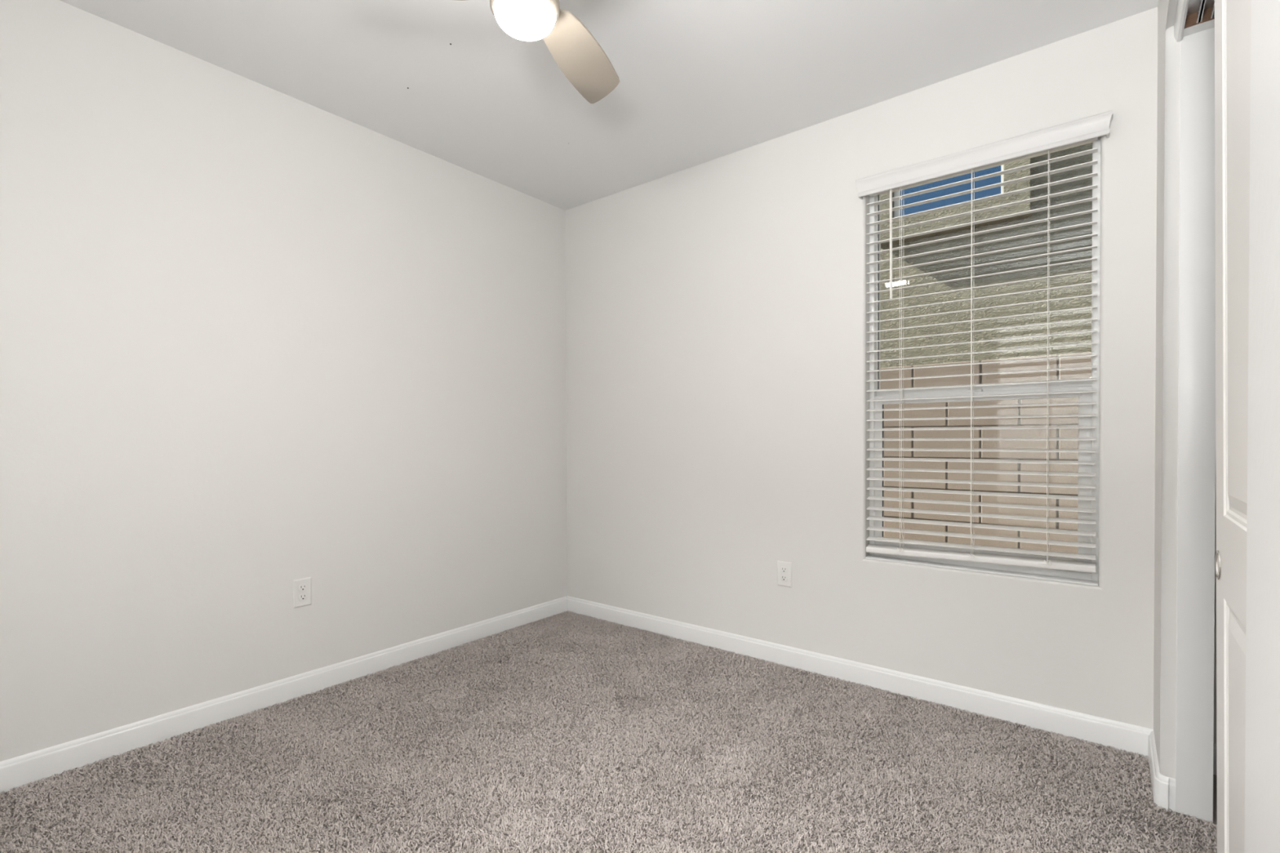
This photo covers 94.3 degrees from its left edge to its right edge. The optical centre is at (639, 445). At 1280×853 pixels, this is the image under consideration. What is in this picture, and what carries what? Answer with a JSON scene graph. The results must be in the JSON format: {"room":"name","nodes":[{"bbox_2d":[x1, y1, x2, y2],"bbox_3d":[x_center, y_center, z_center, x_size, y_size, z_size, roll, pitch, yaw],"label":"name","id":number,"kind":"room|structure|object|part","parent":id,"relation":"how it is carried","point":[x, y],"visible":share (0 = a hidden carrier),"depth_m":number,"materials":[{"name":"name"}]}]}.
{"room":"empty bedroom","nodes":[
{"label":"empty bedroom","id":0,"kind":"room"},
{"bbox_2d":[0,0,567,761],"bbox_3d":[-1.875,-0.183,1.927,0.120,2.450,4.765,0,1,38],"label":"wall","id":1,"kind":"structure","parent":0,"point":[256,339],"depth_m":2.25,"materials":[{"name":"white paint"}]},
{"bbox_2d":[0,596,567,794],"bbox_3d":[-1.392,0.985,2.437,0.013,0.093,3.037,0,1,38],"label":"baseboard","id":2,"kind":"structure","parent":1,"relation":"attached to","point":[17,771],"depth_m":2.25,"materials":[{"name":"white paint"}]},
{"bbox_2d":[293,577,311,608],"bbox_3d":[-1.389,0.604,2.443,0.007,0.114,0.070,0,1,38],"label":"wall outlet","id":3,"kind":"object","parent":1,"relation":"attached to","point":[302,588],"visible":1,"depth_m":2.44,"materials":[{"name":"white plastic"}]},
{"bbox_2d":[298,584,306,591],"bbox_3d":[-1.387,0.584,2.441,0.002,0.028,0.034,0,1,38],"label":"receptacle","id":4,"kind":"object","parent":3,"relation":"attached to","point":[302,588],"depth_m":2.44,"materials":[{"name":"white plastic"}]},
{"bbox_2d":[298,593,307,601],"bbox_3d":[-1.387,0.623,2.441,0.002,0.028,0.034,0,1,38],"label":"receptacle","id":5,"kind":"object","parent":3,"relation":"attached to","point":[302,597],"depth_m":2.44,"materials":[{"name":"white plastic"}]},
{"bbox_2d":[0,613,1217,852],"bbox_3d":[-0.452,1.103,0.817,3.740,0.112,4.765,0,1,38],"label":"floor","id":6,"kind":"structure","parent":0,"point":[1215,777],"depth_m":1.80,"materials":[{"name":"grey carpet"}]},
{"bbox_2d":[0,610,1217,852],"bbox_3d":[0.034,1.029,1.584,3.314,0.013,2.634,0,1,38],"label":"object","id":7,"kind":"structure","parent":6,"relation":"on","point":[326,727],"depth_m":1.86,"materials":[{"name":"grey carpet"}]},
{"bbox_2d":[59,0,1158,210],"bbox_3d":[-0.463,-1.576,0.786,3.740,0.350,4.765,0,1,38],"label":"ceiling","id":8,"kind":"structure","parent":0,"point":[701,81],"depth_m":2.19,"materials":[{"name":"white paint"}]},
{"bbox_2d":[460,0,619,103],"bbox_3d":[-0.212,-1.228,1.472,0.867,0.364,0.888,0,1,38],"label":"ceiling fan","id":9,"kind":"object","parent":8,"relation":"hanging from","point":[580,56],"visible":1,"depth_m":1.68,"materials":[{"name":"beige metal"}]},
{"bbox_3d":[-0.290,-1.071,1.498,0.151,0.052,0.151,0,1,38],"label":"light glass","id":10,"kind":"part","parent":9,"relation":"part of","materials":[{"name":"white glass"}]},
{"bbox_3d":[-0.175,-1.157,1.780,0.145,0.025,0.412,0,1,20],"label":"blade","id":11,"kind":"part","parent":9,"relation":"part of","materials":[{"name":"beige wood"}]},
{"bbox_2d":[564,6,1216,743],"bbox_3d":[1.019,-0.202,2.567,3.620,2.450,0.165,0,1,38],"label":"wall","id":12,"kind":"structure","parent":0,"point":[717,326],"depth_m":2.64,"materials":[{"name":"white paint"}]},
{"bbox_2d":[777,560,791,587],"bbox_3d":[0.668,0.594,2.747,0.070,0.114,0.007,0,1,38],"label":"wall outlet","id":13,"kind":"object","parent":12,"relation":"attached to","point":[784,568],"visible":1,"depth_m":2.74,"materials":[{"name":"white plastic"}]},
{"bbox_2d":[780,575,787,582],"bbox_3d":[0.666,0.613,2.745,0.034,0.028,0.002,0,1,38],"label":"receptacle","id":14,"kind":"object","parent":13,"relation":"attached to","point":[783,578],"depth_m":2.74,"materials":[{"name":"white plastic"}]},
{"bbox_2d":[780,566,787,573],"bbox_3d":[0.666,0.574,2.745,0.034,0.028,0.002,0,1,38],"label":"receptacle","id":15,"kind":"object","parent":13,"relation":"attached to","point":[783,569],"depth_m":2.74,"materials":[{"name":"white plastic"}]},
{"bbox_2d":[566,595,1153,757],"bbox_3d":[0.617,0.973,2.790,2.722,0.093,0.013,0,1,38],"label":"baseboard","id":16,"kind":"structure","parent":12,"relation":"attached to","point":[1134,739],"depth_m":2.42,"materials":[{"name":"white paint"}]},
{"bbox_2d":[865,555,1098,586],"bbox_3d":[1.284,0.478,2.303,0.784,0.008,0.056,0,1,38],"label":"trim","id":17,"kind":"structure","parent":12,"relation":"attached to","point":[1064,580],"depth_m":2.25,"materials":[{"name":"white paint"}]},
{"bbox_2d":[869,136,1101,582],"bbox_3d":[1.326,-0.321,2.350,0.786,1.600,0.090,0,1,38],"label":"window","id":18,"kind":"structure","parent":12,"relation":"in","point":[1094,384],"depth_m":2.26,"materials":[{"name":"white plastic"}]},
{"bbox_2d":[854,110,1112,573],"bbox_3d":[1.266,-0.331,2.270,0.844,1.573,0.103,0,1,38],"label":"window blind","id":19,"kind":"object","parent":18,"relation":"attached to","point":[1085,130],"visible":1,"depth_m":2.23,"materials":[{"name":"white plastic"}]},
{"bbox_3d":[1.081,-0.326,2.447,0.006,1.517,0.055,0,1,38],"label":"ladder cord","id":20,"kind":"part","parent":19,"relation":"part of","materials":[{"name":"white fabric"}]},
{"bbox_3d":[1.069,-0.335,2.416,0.004,1.498,0.010,-1,1,-38],"label":"lift cord","id":21,"kind":"part","parent":19,"relation":"part of","materials":[{"name":"white fabric"}]},
{"bbox_3d":[1.267,-0.334,2.259,0.004,1.498,0.010,-1,1,-38],"label":"lift cord","id":22,"kind":"part","parent":19,"relation":"part of","materials":[{"name":"white fabric"}]},
{"bbox_3d":[1.283,-0.328,2.287,0.006,1.511,0.055,0,1,38],"label":"ladder cord","id":23,"kind":"part","parent":19,"relation":"part of","materials":[{"name":"white fabric"}]},
{"bbox_3d":[1.280,0.431,2.301,0.775,0.047,0.052,0,1,38],"label":"rail","id":24,"kind":"part","parent":19,"relation":"part of","materials":[{"name":"white wood"}]},
{"bbox_3d":[1.473,-0.330,2.136,0.006,1.505,0.055,0,1,38],"label":"ladder cord","id":25,"kind":"part","parent":19,"relation":"part of","materials":[{"name":"white fabric"}]},
{"bbox_3d":[1.313,0.120,2.338,0.758,0.663,0.025,0,1,38],"label":"sash","id":26,"kind":"part","parent":18,"relation":"part of","materials":[{"name":"white plastic"}]},
{"bbox_3d":[1.327,-0.658,2.350,0.770,0.919,0.024,0,1,38],"label":"sash","id":27,"kind":"part","parent":18,"relation":"part of","materials":[{"name":"white plastic"}]},
{"bbox_2d":[1153,0,1279,852],"bbox_3d":[0.777,-0.180,0.707,0.108,2.450,3.050,0,1,38],"label":"wall","id":28,"kind":"structure","parent":0,"point":[1262,735],"depth_m":0.60,"materials":[{"name":"white paint"}]},
{"bbox_2d":[1148,730,1168,811],"bbox_3d":[1.577,0.981,1.806,0.032,0.093,0.335,0,1,38],"label":"baseboard","id":29,"kind":"structure","parent":28,"relation":"attached to","point":[1160,783],"depth_m":1.70,"materials":[{"name":"white paint"}]},
{"bbox_2d":[1168,777,1175,812],"bbox_3d":[1.497,0.983,1.669,0.014,0.093,0.006,0,1,38],"label":"baseboard","id":30,"kind":"structure","parent":28,"relation":"attached to","point":[1171,781],"depth_m":1.67,"materials":[{"name":"white paint"}]},
{"bbox_2d":[1173,0,1189,41],"bbox_3d":[1.082,-1.136,1.128,0.017,0.050,1.315,0,1,38],"label":"trim","id":31,"kind":"structure","parent":28,"relation":"attached to","point":[1182,5],"depth_m":1.57,"materials":[{"name":"white paint"}]},
{"bbox_2d":[1175,26,1215,822],"bbox_3d":[1.530,-0.051,1.631,0.076,2.158,0.008,0,1,38],"label":"trim","id":32,"kind":"structure","parent":28,"relation":"attached to","point":[1196,497],"depth_m":1.63,"materials":[{"name":"white paint"}]},
{"bbox_2d":[1182,18,1214,36],"bbox_3d":[1.515,-1.148,1.597,0.079,0.041,0.044,0,1,38],"label":"trim","id":33,"kind":"structure","parent":28,"relation":"attached to","point":[1210,24],"depth_m":1.60,"materials":[{"name":"white paint"}]},
{"bbox_2d":[1184,7,1214,28],"bbox_3d":[1.499,-1.147,1.577,0.076,0.038,0.006,0,1,38],"label":"trim","id":34,"kind":"structure","parent":28,"relation":"attached to","point":[1191,20],"depth_m":1.58,"materials":[{"name":"brown wood"}]},
{"bbox_2d":[1186,0,1214,22],"bbox_3d":[1.103,-1.139,1.079,0.076,0.038,1.265,0,1,38],"label":"door track","id":35,"kind":"object","parent":28,"relation":"attached to","point":[1194,6],"visible":0.79,"depth_m":1.55,"materials":[{"name":"grey metal"}]},
{"bbox_3d":[1.103,-1.154,1.079,0.076,0.008,1.265,0,1,38],"label":"plate","id":36,"kind":"part","parent":35,"relation":"part of","materials":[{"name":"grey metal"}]},
{"bbox_2d":[1214,0,1251,852],"bbox_3d":[0.898,-0.041,0.852,0.048,2.124,0.705,0,1,38],"label":"door","id":37,"kind":"structure","parent":35,"relation":"hanging from","point":[1233,18],"depth_m":0.99,"materials":[{"name":"white paint"}]},
{"bbox_3d":[1.087,0.223,1.110,0.011,0.055,0.055,0,1,38],"label":"finger pull","id":38,"kind":"part","parent":37,"relation":"part of","materials":[{"name":"silver metal"}]},
{"bbox_2d":[1213,743,1217,775],"bbox_3d":[1.087,0.998,0.479,0.670,0.093,3.050,0,1,38],"label":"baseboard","id":39,"kind":"structure","parent":28,"relation":"attached to","point":[1215,763],"depth_m":1.85,"materials":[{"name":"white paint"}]},
{"label":"outside","id":40,"kind":"structure","parent":0,"visible":0},
{"bbox_3d":[3.336,1.160,8.409,60.000,0.150,11.834,0,1,38],"label":"ground","id":41,"kind":"structure","parent":40,"visible":0},
{"bbox_2d":[880,352,1091,553],"bbox_3d":[2.456,0.301,3.651,8.693,1.687,0.142,0,1,38],"label":"wall","id":42,"kind":"structure","parent":41,"relation":"on","point":[1077,362],"depth_m":3.76,"materials":[{"name":"beige brick"}]},
{"bbox_2d":[880,142,1092,368],"bbox_3d":[1.444,-2.030,6.003,18.000,6.400,0.280,0,1,38],"label":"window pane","id":43,"kind":"structure","parent":41,"relation":"on","point":[1084,313],"depth_m":4.81,"materials":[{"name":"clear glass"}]},
{"bbox_3d":[2.599,-2.482,5.000,0.785,0.940,0.006,0,1,38],"label":"pane","id":44,"kind":"part","parent":43,"relation":"part of","materials":[{"name":"blue"}]}
]}

